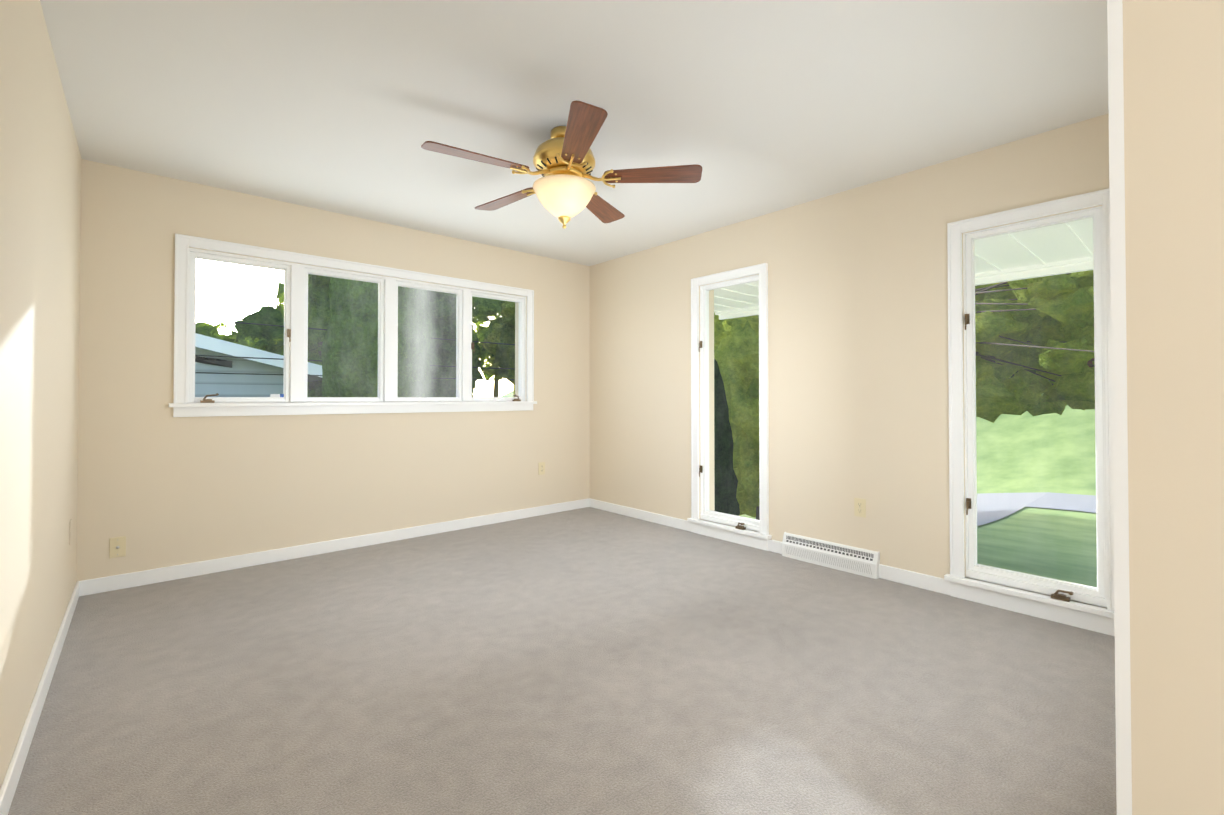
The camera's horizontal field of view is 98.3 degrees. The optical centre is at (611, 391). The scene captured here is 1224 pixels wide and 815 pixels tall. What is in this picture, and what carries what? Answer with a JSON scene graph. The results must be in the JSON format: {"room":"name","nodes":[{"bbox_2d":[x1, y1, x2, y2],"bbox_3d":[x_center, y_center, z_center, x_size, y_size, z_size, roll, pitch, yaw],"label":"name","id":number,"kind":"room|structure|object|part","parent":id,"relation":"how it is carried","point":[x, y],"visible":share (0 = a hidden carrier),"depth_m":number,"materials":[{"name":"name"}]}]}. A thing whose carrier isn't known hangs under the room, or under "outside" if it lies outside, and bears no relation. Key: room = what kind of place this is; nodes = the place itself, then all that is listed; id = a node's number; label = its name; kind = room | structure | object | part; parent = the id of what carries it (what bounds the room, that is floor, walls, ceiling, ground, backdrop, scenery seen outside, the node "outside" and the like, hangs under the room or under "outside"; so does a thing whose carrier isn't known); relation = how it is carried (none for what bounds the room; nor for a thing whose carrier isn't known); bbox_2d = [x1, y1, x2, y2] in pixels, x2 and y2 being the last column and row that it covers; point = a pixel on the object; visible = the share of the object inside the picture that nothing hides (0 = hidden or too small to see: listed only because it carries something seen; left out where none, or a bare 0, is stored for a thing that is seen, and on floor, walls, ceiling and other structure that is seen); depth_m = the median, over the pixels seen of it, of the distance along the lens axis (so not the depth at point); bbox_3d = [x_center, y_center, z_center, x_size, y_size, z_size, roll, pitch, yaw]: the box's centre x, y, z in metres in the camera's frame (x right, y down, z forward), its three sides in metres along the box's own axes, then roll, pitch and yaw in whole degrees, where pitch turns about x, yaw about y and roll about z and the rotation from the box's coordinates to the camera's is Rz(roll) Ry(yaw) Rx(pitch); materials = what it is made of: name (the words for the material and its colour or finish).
{"room":"empty bedroom","nodes":[
{"label":"empty bedroom","id":0,"kind":"room"},
{"bbox_2d":[0,0,81,787],"bbox_3d":[-1.247,-0.105,0.847,0.200,2.440,5.830,1,-1,-41],"label":"wall","id":1,"kind":"structure","parent":0,"point":[40,199],"depth_m":1.75,"materials":[{"name":"beige paint"}]},
{"bbox_2d":[0,580,83,814],"bbox_3d":[-1.101,1.072,0.829,0.013,0.085,5.630,1,-1,-41],"label":"baseboard","id":2,"kind":"structure","parent":1,"relation":"attached to","point":[11,779],"depth_m":1.75,"materials":[{"name":"white wood"}]},
{"bbox_2d":[69,519,71,544],"bbox_3d":[-2.716,0.707,2.655,0.006,0.115,0.070,1,-1,-41],"label":"electrical outlet plate","id":3,"kind":"object","parent":1,"relation":"attached to","point":[70,532],"visible":1,"depth_m":2.63,"materials":[{"name":"beige paint"}]},
{"bbox_2d":[76,159,589,581],"bbox_3d":[-1.591,-0.063,4.301,3.860,2.440,0.200,1,-1,-41],"label":"wall","id":4,"kind":"structure","parent":0,"point":[160,485],"depth_m":3.53,"materials":[{"name":"beige paint"}]},
{"bbox_2d":[109,536,125,557],"bbox_3d":[-2.841,0.898,3.040,0.070,0.115,0.016,1,-1,-41],"label":"outlet plate","id":5,"kind":"object","parent":4,"relation":"attached to","point":[117,546],"visible":1,"depth_m":3.04,"materials":[{"name":"beige plastic"}]},
{"bbox_2d":[84,499,587,595],"bbox_3d":[-1.595,1.112,4.141,3.600,0.085,0.013,1,-1,-41],"label":"baseboard","id":6,"kind":"structure","parent":4,"relation":"attached to","point":[260,558],"depth_m":3.64,"materials":[{"name":"white wood"}]},
{"bbox_2d":[169,233,536,416],"bbox_3d":[-1.727,-0.388,4.098,2.614,1.115,0.168,1,-1,-41],"label":"window","id":7,"kind":"structure","parent":4,"relation":"in","point":[186,402],"depth_m":3.79,"materials":[{"name":"white"}]},
{"bbox_2d":[270,394,283,396],"bbox_3d":[-2.293,0.032,3.622,0.081,0.024,0.001,1,-1,-41],"label":"window sticker","id":8,"kind":"object","parent":7,"relation":"attached to","point":[276,395],"visible":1,"depth_m":3.62,"materials":[{"name":"white paper"}]},
{"bbox_2d":[200,329,520,402],"bbox_3d":[-1.685,-0.168,4.039,2.300,0.503,0.073,1,-1,-41],"label":"hardware piece","id":9,"kind":"object","parent":7,"relation":"attached to","point":[204,400],"visible":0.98,"depth_m":3.60,"materials":[{"name":"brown metal"}]},
{"label":"glass","id":10,"kind":"part","parent":7,"relation":"part of","materials":[{"name":"clear glass"}]},
{"bbox_2d":[538,462,544,474],"bbox_3d":[-0.660,0.728,4.975,0.070,0.115,0.008,1,-1,-41],"label":"electrical outlet","id":11,"kind":"object","parent":4,"relation":"attached to","point":[541,468],"visible":1,"depth_m":4.97,"materials":[{"name":"beige plastic"}]},
{"bbox_2d":[195,319,514,379],"bbox_3d":[-11.194,0.882,3.935,33.220,6.659,1.870,1,-1,-41],"label":"power line","id":12,"kind":"object","parent":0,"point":[321,360],"depth_m":9.14,"materials":[{"name":"black metal"}]},
{"bbox_2d":[8,507,1116,814],"bbox_3d":[0.199,1.190,2.110,4.060,0.120,5.830,1,-1,-41],"label":"floor","id":13,"kind":"structure","parent":0,"point":[586,661],"depth_m":1.99,"materials":[{"name":"carpet"}]},
{"bbox_2d":[40,0,1108,265],"bbox_3d":[0.199,-1.370,2.141,4.060,0.120,5.830,1,-1,-41],"label":"ceiling","id":14,"kind":"structure","parent":0,"point":[754,108],"depth_m":2.34,"materials":[{"name":"white paint"}]},
{"bbox_2d":[421,100,701,228],"bbox_3d":[-0.276,-1.059,2.670,1.317,0.488,1.311,1,-1,-41],"label":"fan","id":15,"kind":"object","parent":14,"relation":"hanging from","point":[563,189],"visible":1,"depth_m":2.57,"materials":[{"name":"brown wood"}]},
{"bbox_3d":[-0.617,-1.075,2.432,0.485,0.007,0.146,0,10,-31],"label":"blade","id":16,"kind":"part","parent":15,"relation":"part of","materials":[{"name":"brown wood"}]},
{"label":"blade","id":17,"kind":"part","parent":15,"relation":"part of","materials":[{"name":"brown wood"}]},
{"bbox_3d":[-0.240,-1.059,2.664,0.312,0.488,0.312,1,-1,-41],"label":"motor","id":18,"kind":"part","parent":15,"relation":"part of","materials":[{"name":"gold metal"}]},
{"bbox_3d":[-0.240,-0.950,2.662,0.316,0.158,0.316,1,-1,-41],"label":"lamp shade","id":19,"kind":"part","parent":15,"relation":"part of","materials":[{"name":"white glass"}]},
{"bbox_3d":[-0.136,-1.077,2.234,0.146,0.007,0.485,11,-3,-13],"label":"blade","id":20,"kind":"part","parent":15,"relation":"part of","materials":[{"name":"brown wood"}]},
{"bbox_3d":[-0.071,-1.067,3.073,0.146,0.007,0.485,-12,-5,22],"label":"blade","id":21,"kind":"part","parent":15,"relation":"part of","materials":[{"name":"brown wood"}]},
{"label":"blade","id":22,"kind":"part","parent":15,"relation":"part of","materials":[{"name":"brown wood"}]},
{"bbox_2d":[589,113,1108,607],"bbox_3d":[1.211,-0.068,3.894,0.200,2.440,4.120,1,-1,-41],"label":"wall","id":23,"kind":"structure","parent":0,"point":[857,341],"depth_m":3.45,"materials":[{"name":"beige paint"}]},
{"bbox_2d":[687,263,771,550],"bbox_3d":[0.918,0.114,4.109,0.191,2.080,0.749,1,-1,-41],"label":"window","id":24,"kind":"structure","parent":23,"relation":"in","point":[738,533],"depth_m":4.19,"materials":[{"name":"white wood"}]},
{"bbox_3d":[0.949,0.090,4.137,0.108,1.900,0.575,1,-1,-41],"label":"frame","id":25,"kind":"part","parent":24,"relation":"part of","materials":[{"name":"white"}]},
{"bbox_2d":[588,498,949,594],"bbox_3d":[1.131,1.108,3.809,0.013,0.085,4.121,1,-1,-41],"label":"baseboard","id":26,"kind":"structure","parent":23,"relation":"attached to","point":[928,582],"depth_m":3.75,"materials":[{"name":"white wood"}]},
{"bbox_2d":[782,532,879,579],"bbox_3d":[1.413,1.067,3.465,0.049,0.159,0.638,1,-1,-41],"label":"air vent","id":27,"kind":"object","parent":23,"relation":"in","point":[854,560],"visible":1,"depth_m":3.43,"materials":[{"name":"white metal"}]},
{"bbox_2d":[854,498,865,517],"bbox_3d":[1.562,0.734,3.331,0.008,0.115,0.070,1,-1,-41],"label":"electrical outlet","id":28,"kind":"object","parent":23,"relation":"attached to","point":[859,507],"visible":1,"depth_m":3.33,"materials":[{"name":"beige plastic"}]},
{"bbox_2d":[714,218,1092,319],"bbox_3d":[3.398,-1.173,3.290,2.260,0.325,8.342,1,-1,-41],"label":"soffit","id":29,"kind":"structure","parent":23,"relation":"attached to","point":[1064,248],"depth_m":4.32,"materials":[{"name":"white"}]},
{"bbox_2d":[944,188,1114,635],"bbox_3d":[2.148,0.097,2.719,0.191,2.080,0.749,1,-1,-41],"label":"window","id":30,"kind":"structure","parent":23,"relation":"in","point":[1056,604],"depth_m":2.73,"materials":[{"name":"white"}]},
{"bbox_2d":[1122,0,1223,814],"bbox_3d":[2.079,-0.105,0.904,2.860,2.440,1.510,1,-1,-41],"label":"wall","id":31,"kind":"structure","parent":0,"point":[1173,68],"depth_m":0.50,"materials":[{"name":"beige paint"}]},
{"bbox_2d":[1107,0,1131,814],"bbox_3d":[0.530,0.061,0.548,0.070,2.100,0.011,1,-1,-41],"label":"door frame","id":32,"kind":"structure","parent":31,"relation":"attached to","point":[1119,423],"depth_m":0.53,"materials":[{"name":"white wood"}]},
{"label":"outside","id":33,"kind":"structure","parent":0,"visible":0},
{"bbox_2d":[501,377,1096,586],"bbox_3d":[8.998,1.762,34.686,160.000,9.730,140.000,1,-1,-41],"label":"ground","id":34,"kind":"structure","parent":33,"point":[1026,452],"depth_m":31.12,"materials":[{"name":"green plant"}]},
{"bbox_2d":[195,322,259,344],"bbox_3d":[-14.630,0.126,18.780,5.688,5.837,4.935,1,-1,-41],"label":"tree","id":35,"kind":"object","parent":34,"relation":"on","point":[206,329],"depth_m":18.09,"materials":[{"name":"green plant"}]},
{"bbox_2d":[195,347,283,396],"bbox_3d":[-12.961,0.716,10.617,10.200,4.625,9.000,1,-1,-41],"label":"house","id":36,"kind":"structure","parent":34,"relation":"on","point":[234,385],"depth_m":9.88,"materials":[{"name":"blue wood"}]},
{"bbox_2d":[195,356,235,367],"bbox_3d":[-7.364,-0.583,9.548,0.950,0.303,0.040,1,-1,-41],"label":"house window","id":37,"kind":"structure","parent":36,"relation":"attached to","point":[212,361],"depth_m":9.61,"materials":[{"name":"black glass"}]},
{"bbox_2d":[195,333,321,381],"bbox_3d":[-12.948,-0.992,10.623,11.100,1.590,10.040,1,-1,-41],"label":"house roof","id":38,"kind":"structure","parent":36,"relation":"on","point":[218,345],"depth_m":9.54,"materials":[{"name":"grey"}]},
{"bbox_2d":[233,306,283,347],"bbox_3d":[-15.516,-1.027,29.052,8.473,9.519,9.307,1,-1,-41],"label":"tree","id":39,"kind":"object","parent":34,"relation":"on","point":[270,315],"depth_m":28.06,"materials":[{"name":"green plant"}]},
{"bbox_2d":[236,274,330,396],"bbox_3d":[-10.671,-1.008,18.829,4.951,8.528,4.926,1,-1,-41],"label":"tree","id":40,"kind":"object","parent":34,"relation":"on","point":[319,313],"depth_m":17.73,"materials":[{"name":"green plant"}]},
{"bbox_2d":[321,277,433,396],"bbox_3d":[-3.367,-0.834,7.565,1.603,6.340,1.628,1,-1,-41],"label":"tree","id":41,"kind":"object","parent":34,"relation":"on","point":[349,349],"depth_m":6.97,"materials":[{"name":"green plant"}]},
{"bbox_2d":[428,321,455,396],"bbox_3d":[-9.571,-1.445,23.582,7.254,10.040,7.219,1,-1,-41],"label":"tree","id":42,"kind":"object","parent":34,"relation":"on","point":[438,331],"depth_m":23.86,"materials":[{"name":"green plant"}]},
{"bbox_2d":[427,290,482,396],"bbox_3d":[-9.052,-1.664,26.142,6.201,8.821,5.745,1,-1,-41],"label":"tree","id":43,"kind":"object","parent":34,"relation":"on","point":[442,305],"depth_m":24.77,"materials":[{"name":"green plant"}]},
{"bbox_2d":[472,296,503,396],"bbox_3d":[-8.104,-2.916,35.021,8.331,10.943,6.984,1,-1,-41],"label":"tree","id":44,"kind":"object","parent":34,"relation":"on","point":[484,310],"depth_m":33.16,"materials":[{"name":"green plant"}]},
{"bbox_2d":[482,301,514,396],"bbox_3d":[-4.405,-2.253,28.695,4.858,10.372,5.564,1,-1,-41],"label":"tree","id":45,"kind":"object","parent":34,"relation":"on","point":[504,353],"depth_m":27.81,"materials":[{"name":"green plant"}]},
{"bbox_2d":[714,312,725,337],"bbox_3d":[6.649,0.434,26.785,6.522,11.571,9.283,1,-1,-41],"label":"tree","id":46,"kind":"object","parent":34,"relation":"on","point":[718,325],"depth_m":25.09,"materials":[{"name":"green plant"}]},
{"bbox_2d":[714,359,739,515],"bbox_3d":[1.974,1.167,10.261,0.975,3.676,1.010,1,-1,-41],"label":"tree","id":47,"kind":"object","parent":34,"relation":"on","point":[726,484],"depth_m":9.96,"materials":[{"name":"green plant"}]},
{"bbox_2d":[714,315,759,519],"bbox_3d":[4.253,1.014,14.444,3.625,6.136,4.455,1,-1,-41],"label":"tree","id":48,"kind":"object","parent":34,"relation":"on","point":[736,354],"depth_m":13.78,"materials":[{"name":"green plant"}]},
{"bbox_2d":[977,500,1031,525],"bbox_3d":[9.982,4.073,18.444,30.096,3.984,4.099,1,-1,-41],"label":"driveway","id":49,"kind":"structure","parent":34,"relation":"on","point":[992,511],"depth_m":25.14,"materials":[{"name":"grey concrete"}]},
{"bbox_2d":[975,270,1094,422],"bbox_3d":[7.647,0.386,10.427,8.949,6.814,5.907,1,-1,-41],"label":"tree","id":50,"kind":"object","parent":34,"relation":"on","point":[1043,327],"depth_m":8.64,"materials":[{"name":"green plant"}]},
{"bbox_2d":[977,492,1095,512],"bbox_3d":[13.736,5.725,37.492,8.179,1.772,134.110,1,-1,-41],"label":"road","id":51,"kind":"structure","parent":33,"point":[1075,502],"depth_m":27.36,"materials":[{"name":"grey concrete"}]}
]}

